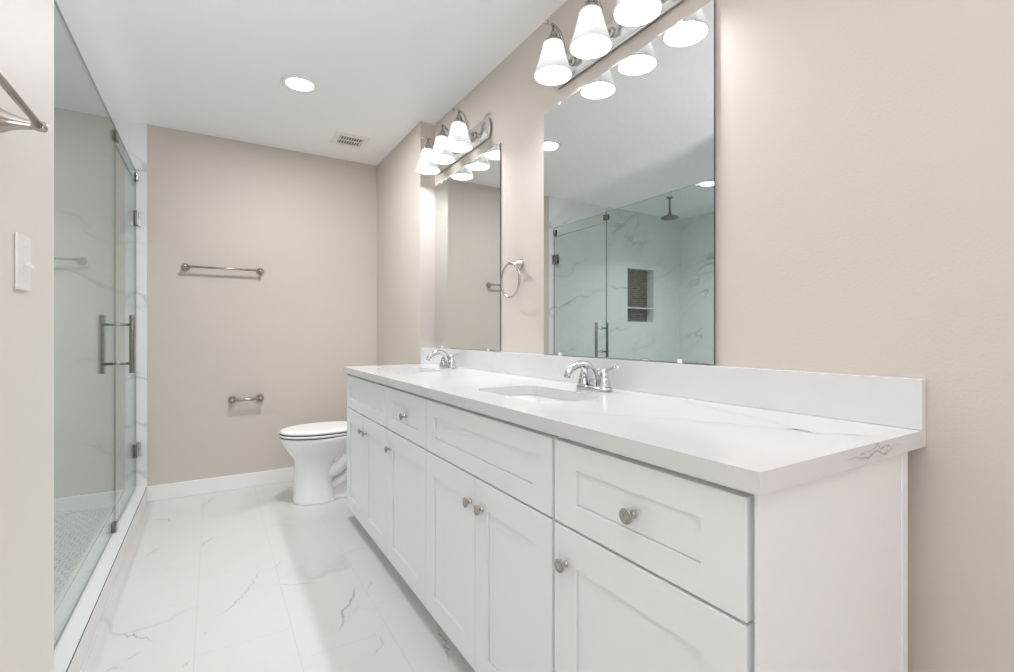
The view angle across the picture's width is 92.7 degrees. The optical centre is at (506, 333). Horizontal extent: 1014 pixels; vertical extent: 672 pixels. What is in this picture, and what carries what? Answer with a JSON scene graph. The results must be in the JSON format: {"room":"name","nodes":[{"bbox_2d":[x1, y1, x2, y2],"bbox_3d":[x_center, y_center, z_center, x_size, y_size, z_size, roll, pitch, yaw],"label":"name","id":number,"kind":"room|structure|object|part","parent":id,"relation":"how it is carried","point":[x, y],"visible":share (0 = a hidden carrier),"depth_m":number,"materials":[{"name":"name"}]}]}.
{"room":"bathroom","nodes":[
{"label":"bathroom","id":0,"kind":"room"},
{"bbox_2d":[0,0,53,671],"bbox_3d":[-0.434,-0.134,-0.104,0.120,2.434,3.212,0,0,-31],"label":"wall","id":1,"kind":"structure","parent":0,"point":[26,26],"depth_m":1.11,"materials":[{"name":"paint"}]},
{"bbox_2d":[0,72,47,132],"bbox_3d":[-0.847,-0.419,0.766,0.077,0.051,0.511,0,0,-31],"label":"towel bar","id":2,"kind":"object","parent":1,"relation":"attached to","point":[9,121],"visible":1,"depth_m":0.94,"materials":[{"name":"silver metal"}]},
{"bbox_3d":[-0.967,-0.419,0.963,0.077,0.051,0.051,0,0,-31],"label":"post","id":3,"kind":"part","parent":2,"relation":"part of","materials":[{"name":"silver metal"}]},
{"bbox_2d":[15,232,34,291],"bbox_3d":[-1.070,-0.157,1.079,0.022,0.123,0.090,0,0,-31],"label":"light switch","id":4,"kind":"object","parent":1,"relation":"attached to","point":[23,265],"visible":1,"depth_m":1.07,"materials":[{"name":"white plastic"}]},
{"bbox_3d":[-1.074,-0.158,1.078,0.001,0.038,0.022,0,0,-31],"label":"toggle frame","id":5,"kind":"part","parent":4,"relation":"part of","materials":[{"name":"white plastic"}]},
{"bbox_2d":[54,107,376,510],"bbox_3d":[-2.487,-0.134,3.086,3.735,2.434,0.122,0,0,-31],"label":"wall","id":6,"kind":"structure","parent":0,"point":[286,334],"depth_m":3.27,"materials":[{"name":"beige paint"}]},
{"bbox_2d":[98,146,140,522],"bbox_3d":[-2.176,0.011,2.763,0.147,1.928,0.755,0,0,-31],"label":"shower door","id":7,"kind":"structure","parent":6,"relation":"attached to","point":[132,217],"depth_m":2.81,"materials":[{"name":"clear glass"}]},
{"bbox_3d":[-2.009,0.054,2.488,0.147,0.302,0.023,0,0,-31],"label":"pull handle","id":8,"kind":"part","parent":7,"relation":"part of","materials":[{"name":"silver metal"}]},
{"bbox_3d":[-2.175,0.011,2.761,0.008,1.928,0.750,0,0,-31],"label":"glass pane","id":9,"kind":"part","parent":7,"relation":"part of","materials":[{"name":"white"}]},
{"bbox_3d":[-2.370,0.738,3.083,0.056,0.090,0.007,0,0,-31],"label":"wall plate","id":10,"kind":"part","parent":7,"relation":"part of","materials":[{"name":"silver metal"}]},
{"bbox_3d":[-2.370,-0.732,3.083,0.056,0.090,0.007,0,0,-31],"label":"wall plate","id":11,"kind":"part","parent":7,"relation":"part of","materials":[{"name":"silver metal"}]},
{"bbox_2d":[110,129,137,182],"bbox_3d":[-2.169,-0.999,2.751,0.028,0.084,0.782,0,0,-31],"label":"transom","id":12,"kind":"object","parent":6,"relation":"attached to","point":[124,153],"visible":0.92,"depth_m":2.71,"materials":[{"name":"clear glass"}]},
{"bbox_2d":[147,467,293,501],"bbox_3d":[-1.681,1.034,3.499,1.490,0.098,0.013,0,0,-31],"label":"baseboard","id":13,"kind":"structure","parent":6,"relation":"attached to","point":[202,486],"depth_m":3.31,"materials":[{"name":"white paint"}]},
{"bbox_2d":[181,263,263,274],"bbox_3d":[-1.937,-0.444,3.312,0.496,0.051,0.066,0,0,-31],"label":"towel bar","id":14,"kind":"object","parent":6,"relation":"attached to","point":[184,266],"visible":1,"depth_m":3.27,"materials":[{"name":"silver metal"}]},
{"bbox_3d":[-2.127,-0.444,3.196,0.051,0.051,0.066,0,0,-31],"label":"post","id":15,"kind":"part","parent":14,"relation":"part of","materials":[{"name":"silver metal"}]},
{"bbox_3d":[-1.747,-0.444,3.427,0.051,0.051,0.066,0,0,-31],"label":"post","id":16,"kind":"part","parent":14,"relation":"part of","materials":[{"name":"silver metal"}]},
{"bbox_2d":[228,394,263,402],"bbox_3d":[-1.822,0.458,3.381,0.224,0.051,0.066,0,0,-31],"label":"toilet paper holder","id":17,"kind":"object","parent":6,"relation":"attached to","point":[260,397],"visible":1,"depth_m":3.36,"materials":[{"name":"silver metal"}]},
{"bbox_3d":[-1.896,0.458,3.337,0.051,0.051,0.066,0,0,-31],"label":"post","id":18,"kind":"part","parent":17,"relation":"part of","materials":[{"name":"silver metal"}]},
{"bbox_3d":[-1.748,0.458,3.426,0.051,0.051,0.066,0,0,-31],"label":"post","id":19,"kind":"part","parent":17,"relation":"part of","materials":[{"name":"silver metal"}]},
{"bbox_2d":[54,481,474,671],"bbox_3d":[-1.101,1.122,0.805,3.735,0.122,5.460,0,0,-31],"label":"floor","id":20,"kind":"structure","parent":0,"point":[249,579],"depth_m":2.01,"materials":[{"name":"tile"}]},
{"bbox_2d":[54,486,146,671],"bbox_3d":[-1.827,1.033,2.173,0.135,0.100,2.128,0,0,-31],"label":"shower curb","id":21,"kind":"object","parent":20,"relation":"on","point":[66,599],"visible":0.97,"depth_m":1.91,"materials":[{"name":"stone"}]},
{"bbox_2d":[54,0,116,649],"bbox_3d":[-1.623,-0.030,1.853,0.028,2.022,1.366,0,0,-31],"label":"glass panel","id":22,"kind":"object","parent":21,"relation":"on","point":[112,526],"visible":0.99,"depth_m":2.44,"materials":[{"name":"clear glass"}]},
{"bbox_2d":[66,487,146,671],"bbox_3d":[-1.766,0.984,2.202,0.002,0.002,2.114,0,0,-31],"label":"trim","id":23,"kind":"structure","parent":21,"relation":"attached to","point":[146,487],"depth_m":1.81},
{"bbox_2d":[279,421,346,505],"bbox_3d":[-1.126,0.703,3.277,0.762,0.760,0.432,0,0,-31],"label":"toilet","id":24,"kind":"object","parent":20,"relation":"on","point":[318,451],"visible":0.58,"depth_m":3.08,"materials":[{"name":"white ceramic"}]},
{"bbox_3d":[-1.242,0.651,3.207,0.492,0.016,0.366,0,0,-31],"label":"seat","id":25,"kind":"part","parent":24,"relation":"part of","materials":[{"name":"white plastic"}]},
{"bbox_3d":[-1.238,0.626,3.209,0.496,0.024,0.366,0,0,-31],"label":"lid","id":26,"kind":"part","parent":24,"relation":"part of","materials":[{"name":"white plastic"}]},
{"bbox_2d":[347,374,390,556],"bbox_3d":[-0.532,0.655,2.627,0.530,0.856,0.780,0,0,-31],"label":"base cabinet","id":27,"kind":"object","parent":20,"relation":"on","point":[367,428],"visible":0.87,"depth_m":2.44,"materials":[{"name":"white paint"}]},
{"bbox_3d":[-0.827,0.717,2.663,0.022,0.576,0.375,0,0,-31],"label":"door","id":28,"kind":"part","parent":27,"relation":"part of","materials":[{"name":"white paint"}]},
{"bbox_3d":[-0.727,0.332,2.499,0.022,0.183,0.760,0,0,-31],"label":"false drawer","id":29,"kind":"part","parent":27,"relation":"part of","materials":[{"name":"white paint"}]},
{"bbox_3d":[-0.629,0.717,2.337,0.022,0.576,0.381,0,0,-31],"label":"door","id":30,"kind":"part","parent":27,"relation":"part of","materials":[{"name":"white paint"}]},
{"bbox_2d":[343,348,925,495],"bbox_3d":[-0.057,0.159,1.898,0.575,0.135,2.520,0,0,-31],"label":"countertop","id":31,"kind":"structure","parent":27,"relation":"on","point":[756,431],"depth_m":1.12,"materials":[{"name":"white stone"}]},
{"bbox_2d":[426,350,457,368],"bbox_3d":[-0.331,0.141,2.698,0.181,0.104,0.182,0,0,18],"label":"faucet","id":32,"kind":"object","parent":31,"relation":"on","point":[447,362],"visible":1,"depth_m":2.66,"materials":[{"name":"silver metal"}]},
{"bbox_3d":[-0.376,0.135,2.681,0.152,0.092,0.042,0,0,-31],"label":"spout","id":33,"kind":"part","parent":32,"relation":"part of","materials":[{"name":"silver metal"}]},
{"bbox_3d":[-0.358,0.149,2.751,0.047,0.064,0.047,0,0,-31],"label":"handle","id":34,"kind":"part","parent":32,"relation":"part of","materials":[{"name":"silver metal"}]},
{"bbox_3d":[-0.332,0.185,2.707,0.054,0.015,0.158,0,0,-31],"label":"plate","id":35,"kind":"part","parent":32,"relation":"part of","materials":[{"name":"silver metal"}]},
{"bbox_3d":[-0.306,0.149,2.664,0.047,0.064,0.047,0,0,-31],"label":"handle","id":36,"kind":"part","parent":32,"relation":"part of","materials":[{"name":"silver metal"}]},
{"bbox_2d":[507,394,571,402],"bbox_3d":[0.097,0.298,1.574,0.300,0.144,0.480,0,0,-31],"label":"undermount sink","id":37,"kind":"object","parent":31,"relation":"in","point":[529,397],"visible":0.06,"depth_m":1.78,"materials":[{"name":"white ceramic"}]},
{"bbox_2d":[564,360,619,391],"bbox_3d":[0.301,0.141,1.659,0.181,0.104,0.182,0,0,18],"label":"faucet","id":38,"kind":"object","parent":31,"relation":"on","point":[596,382],"visible":1,"depth_m":1.63,"materials":[{"name":"silver metal"}]},
{"bbox_3d":[0.256,0.135,1.642,0.152,0.092,0.042,0,0,-31],"label":"spout","id":39,"kind":"part","parent":38,"relation":"part of","materials":[{"name":"silver metal"}]},
{"bbox_3d":[0.273,0.149,1.711,0.047,0.064,0.047,0,0,-31],"label":"handle","id":40,"kind":"part","parent":38,"relation":"part of","materials":[{"name":"silver metal"}]},
{"bbox_3d":[0.299,0.185,1.668,0.054,0.015,0.158,0,0,-31],"label":"plate","id":41,"kind":"part","parent":38,"relation":"part of","materials":[{"name":"silver metal"}]},
{"bbox_3d":[0.326,0.149,1.625,0.047,0.064,0.047,0,0,-31],"label":"handle","id":42,"kind":"part","parent":38,"relation":"part of","materials":[{"name":"silver metal"}]},
{"bbox_3d":[0.345,0.121,1.599,0.011,0.027,0.069,0,0,-37],"label":"lever","id":43,"kind":"part","parent":38,"relation":"part of","materials":[{"name":"silver metal"}]},
{"bbox_2d":[385,387,430,606],"bbox_3d":[-0.209,0.655,2.095,0.530,0.856,0.463,0,0,-31],"label":"base cabinet","id":44,"kind":"object","parent":20,"relation":"on","point":[405,449],"visible":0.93,"depth_m":1.95,"materials":[{"name":"white paint"}]},
{"bbox_3d":[-0.421,0.335,1.955,0.021,0.030,0.030,0,0,-31],"label":"knob","id":45,"kind":"part","parent":44,"relation":"part of","materials":[{"name":"silver metal"}]},
{"bbox_3d":[-0.408,0.332,1.974,0.022,0.183,0.459,0,0,-31],"label":"drawer","id":46,"kind":"part","parent":44,"relation":"part of","materials":[{"name":"white paint"}]},
{"bbox_2d":[426,399,560,671],"bbox_3d":[0.113,0.655,1.565,0.530,0.856,0.774,0,0,-31],"label":"base cabinet","id":47,"kind":"object","parent":20,"relation":"on","point":[490,481],"visible":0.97,"depth_m":1.36,"materials":[{"name":"white paint"}]},
{"bbox_3d":[-0.187,0.717,1.609,0.022,0.576,0.383,0,0,-31],"label":"door","id":48,"kind":"part","parent":47,"relation":"part of","materials":[{"name":"white paint"}]},
{"bbox_3d":[-0.119,0.508,1.457,0.021,0.030,0.030,0,0,-31],"label":"knob","id":49,"kind":"part","parent":47,"relation":"part of","materials":[{"name":"silver metal"}]},
{"bbox_3d":[-0.081,0.508,1.394,0.021,0.030,0.030,0,0,-31],"label":"knob","id":50,"kind":"part","parent":47,"relation":"part of","materials":[{"name":"silver metal"}]},
{"bbox_3d":[-0.087,0.332,1.445,0.022,0.183,0.767,0,0,-31],"label":"false drawer","id":51,"kind":"part","parent":47,"relation":"part of","materials":[{"name":"white paint"}]},
{"bbox_3d":[0.013,0.717,1.280,0.022,0.576,0.380,0,0,-31],"label":"door","id":52,"kind":"part","parent":47,"relation":"part of","materials":[{"name":"white paint"}]},
{"bbox_2d":[555,437,907,671],"bbox_3d":[0.441,0.655,1.026,0.531,0.856,0.486,0,0,-31],"label":"base cabinet","id":53,"kind":"object","parent":20,"relation":"on","point":[658,569],"visible":0.91,"depth_m":0.84,"materials":[{"name":"white paint"}]},
{"bbox_3d":[0.121,0.508,1.061,0.021,0.030,0.030,0,0,-31],"label":"knob","id":54,"kind":"part","parent":53,"relation":"part of","materials":[{"name":"silver metal"}]},
{"bbox_3d":[0.225,0.335,0.891,0.021,0.030,0.030,0,0,-31],"label":"knob","id":55,"kind":"part","parent":53,"relation":"part of","materials":[{"name":"silver metal"}]},
{"bbox_3d":[0.238,0.332,0.910,0.022,0.183,0.464,0,0,-31],"label":"drawer","id":56,"kind":"part","parent":53,"relation":"part of","materials":[{"name":"white paint"}]},
{"bbox_3d":[0.238,0.717,0.910,0.022,0.576,0.464,0,0,-31],"label":"door","id":57,"kind":"part","parent":53,"relation":"part of","materials":[{"name":"white paint"}]},
{"bbox_3d":[0.576,0.655,0.827,0.507,0.856,0.005,0,0,-31],"label":"panel","id":58,"kind":"part","parent":53,"relation":"part of","materials":[{"name":"white paint"}]},
{"bbox_2d":[54,0,566,165],"bbox_3d":[-1.101,-1.401,0.805,3.735,0.100,5.460,0,0,-31],"label":"ceiling","id":59,"kind":"structure","parent":0,"point":[380,68],"depth_m":2.39,"materials":[{"name":"white paint"}]},
{"bbox_2d":[280,74,318,92],"bbox_3d":[-1.120,-1.347,2.613,0.194,0.007,0.194,0,0,-31],"label":"recessed light","id":60,"kind":"object","parent":59,"relation":"in","point":[297,83],"visible":1,"depth_m":2.60,"materials":[{"name":"white plastic"}]},
{"bbox_2d":[330,131,369,149],"bbox_3d":[-1.096,-1.346,3.374,0.225,0.010,0.215,0,0,-31],"label":"ceiling vent","id":61,"kind":"object","parent":59,"relation":"in","point":[343,139],"visible":1,"depth_m":3.36,"materials":[{"name":"white plastic"}]},
{"bbox_2d":[377,121,434,365],"bbox_3d":[-0.706,-0.134,3.539,0.220,2.434,0.957,0,0,-31],"label":"wall","id":62,"kind":"structure","parent":0,"point":[405,196],"depth_m":3.31,"materials":[{"name":"beige paint"}]},
{"bbox_2d":[435,0,1013,671],"bbox_3d":[0.723,-0.134,1.283,0.120,2.434,4.382,0,0,-31],"label":"wall","id":63,"kind":"structure","parent":0,"point":[864,149],"depth_m":1.04,"materials":[{"name":"beige paint"}]},
{"bbox_2d":[416,107,491,174],"bbox_3d":[-0.345,-1.082,2.741,0.191,0.204,0.714,0,0,-31],"label":"vanity light","id":64,"kind":"object","parent":63,"relation":"attached to","point":[447,150],"visible":1,"depth_m":2.66,"materials":[{"name":"white glass"}]},
{"bbox_2d":[423,139,432,148],"bbox_3d":[-0.475,-1.139,2.913,0.067,0.076,0.067,0,0,-31],"label":"socket","id":65,"kind":"object","parent":64,"relation":"attached to","point":[427,146],"depth_m":2.90,"materials":[{"name":"silver metal"}]},
{"bbox_3d":[-0.475,-1.043,2.913,0.145,0.124,0.145,0,0,-31],"label":"lamp shade","id":66,"kind":"part","parent":64,"relation":"part of","materials":[{"name":"white glass"}]},
{"bbox_2d":[437,126,447,136],"bbox_3d":[-0.364,-1.139,2.730,0.067,0.076,0.067,0,0,-31],"label":"socket","id":67,"kind":"object","parent":64,"relation":"attached to","point":[442,133],"depth_m":2.71,"materials":[{"name":"silver metal"}]},
{"bbox_3d":[-0.364,-1.043,2.730,0.145,0.124,0.145,0,0,-31],"label":"lamp shade","id":68,"kind":"part","parent":64,"relation":"part of","materials":[{"name":"white glass"}]},
{"bbox_3d":[-0.333,-1.115,2.748,0.130,0.137,0.036,0,0,-31],"label":"arm","id":69,"kind":"part","parent":64,"relation":"part of","materials":[{"name":"silver metal"}]},
{"bbox_2d":[453,111,464,121],"bbox_3d":[-0.253,-1.139,2.547,0.067,0.076,0.067,0,0,-31],"label":"socket","id":70,"kind":"object","parent":64,"relation":"attached to","point":[458,118],"depth_m":2.53,"materials":[{"name":"silver metal"}]},
{"bbox_3d":[-0.253,-1.043,2.547,0.145,0.124,0.145,0,0,-31],"label":"lamp shade","id":71,"kind":"part","parent":64,"relation":"part of","materials":[{"name":"white glass"}]},
{"bbox_3d":[-0.273,-1.065,2.785,0.022,0.108,0.714,0,0,-31],"label":"plate","id":72,"kind":"part","parent":64,"relation":"part of","materials":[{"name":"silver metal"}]},
{"bbox_3d":[-0.222,-1.115,2.566,0.130,0.137,0.036,0,0,-31],"label":"arm","id":73,"kind":"part","parent":64,"relation":"part of","materials":[{"name":"silver metal"}]},
{"bbox_2d":[435,143,500,350],"bbox_3d":[-0.250,-0.431,2.761,0.008,1.042,0.832,0,0,-31],"label":"wall mirror","id":74,"kind":"object","parent":63,"relation":"attached to","point":[468,201],"visible":0.99,"depth_m":2.69,"materials":[{"name":"silver mirror"}]},
{"bbox_2d":[500,258,522,297],"bbox_3d":[0.035,-0.256,2.239,0.063,0.188,0.167,0,0,-31],"label":"towel ring","id":75,"kind":"object","parent":63,"relation":"attached to","point":[518,264],"visible":1,"depth_m":2.23,"materials":[{"name":"silver metal"}]},
{"bbox_3d":[0.035,-0.325,2.239,0.063,0.051,0.051,0,0,-31],"label":"post","id":76,"kind":"part","parent":75,"relation":"part of","materials":[{"name":"silver metal"}]},
{"bbox_2d":[534,0,684,88],"bbox_3d":[0.306,-1.082,1.670,0.191,0.204,0.714,0,0,-31],"label":"vanity light","id":77,"kind":"object","parent":63,"relation":"attached to","point":[593,40],"visible":1,"depth_m":1.68,"materials":[{"name":"white glass"}]},
{"bbox_3d":[0.176,-1.043,1.841,0.145,0.124,0.145,0,0,-31],"label":"lamp shade","id":78,"kind":"part","parent":77,"relation":"part of","materials":[{"name":"white glass"}]},
{"bbox_2d":[546,25,560,39],"bbox_3d":[0.176,-1.139,1.841,0.067,0.076,0.067,0,0,-31],"label":"socket","id":79,"kind":"object","parent":77,"relation":"attached to","point":[553,35],"depth_m":1.83,"materials":[{"name":"silver metal"}]},
{"bbox_3d":[0.176,-1.052,1.841,0.059,0.093,0.059,0,0,-31],"label":"bulb","id":80,"kind":"part","parent":77,"relation":"part of","materials":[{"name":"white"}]},
{"bbox_3d":[0.207,-1.115,1.860,0.130,0.137,0.036,0,0,-31],"label":"arm","id":81,"kind":"part","parent":77,"relation":"part of","materials":[{"name":"silver metal"}]},
{"bbox_2d":[582,0,598,7],"bbox_3d":[0.287,-1.139,1.658,0.067,0.076,0.067,0,0,-31],"label":"socket","id":82,"kind":"object","parent":77,"relation":"attached to","point":[589,3],"depth_m":1.63,"materials":[{"name":"silver metal"}]},
{"bbox_3d":[0.287,-1.043,1.658,0.145,0.124,0.145,0,0,-31],"label":"lamp shade","id":83,"kind":"part","parent":77,"relation":"part of","materials":[{"name":"white glass"}]},
{"bbox_3d":[0.287,-1.052,1.658,0.059,0.093,0.059,0,0,-31],"label":"bulb","id":84,"kind":"part","parent":77,"relation":"part of","materials":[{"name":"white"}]},
{"bbox_3d":[0.318,-1.115,1.677,0.130,0.137,0.036,0,0,-31],"label":"arm","id":85,"kind":"part","parent":77,"relation":"part of","materials":[{"name":"silver metal"}]},
{"bbox_3d":[0.398,-1.052,1.475,0.059,0.093,0.059,0,0,-31],"label":"bulb","id":86,"kind":"part","parent":77,"relation":"part of","materials":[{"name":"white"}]},
{"bbox_3d":[0.398,-1.043,1.475,0.145,0.124,0.145,0,0,-31],"label":"lamp shade","id":87,"kind":"part","parent":77,"relation":"part of","materials":[{"name":"white glass"}]},
{"bbox_2d":[544,0,714,363],"bbox_3d":[0.375,-0.431,1.730,0.011,1.042,0.831,0,0,-31],"label":"wall mirror","id":88,"kind":"object","parent":63,"relation":"attached to","point":[629,156],"visible":1,"depth_m":1.63,"materials":[{"name":"silver mirror"}]},
{"bbox_2d":[433,348,925,429],"bbox_3d":[0.180,0.145,2.042,0.020,0.108,2.519,0,0,-31],"label":"backsplash","id":89,"kind":"structure","parent":63,"relation":"attached to","point":[900,402],"depth_m":1.26,"materials":[{"name":"white stone"}]}
]}

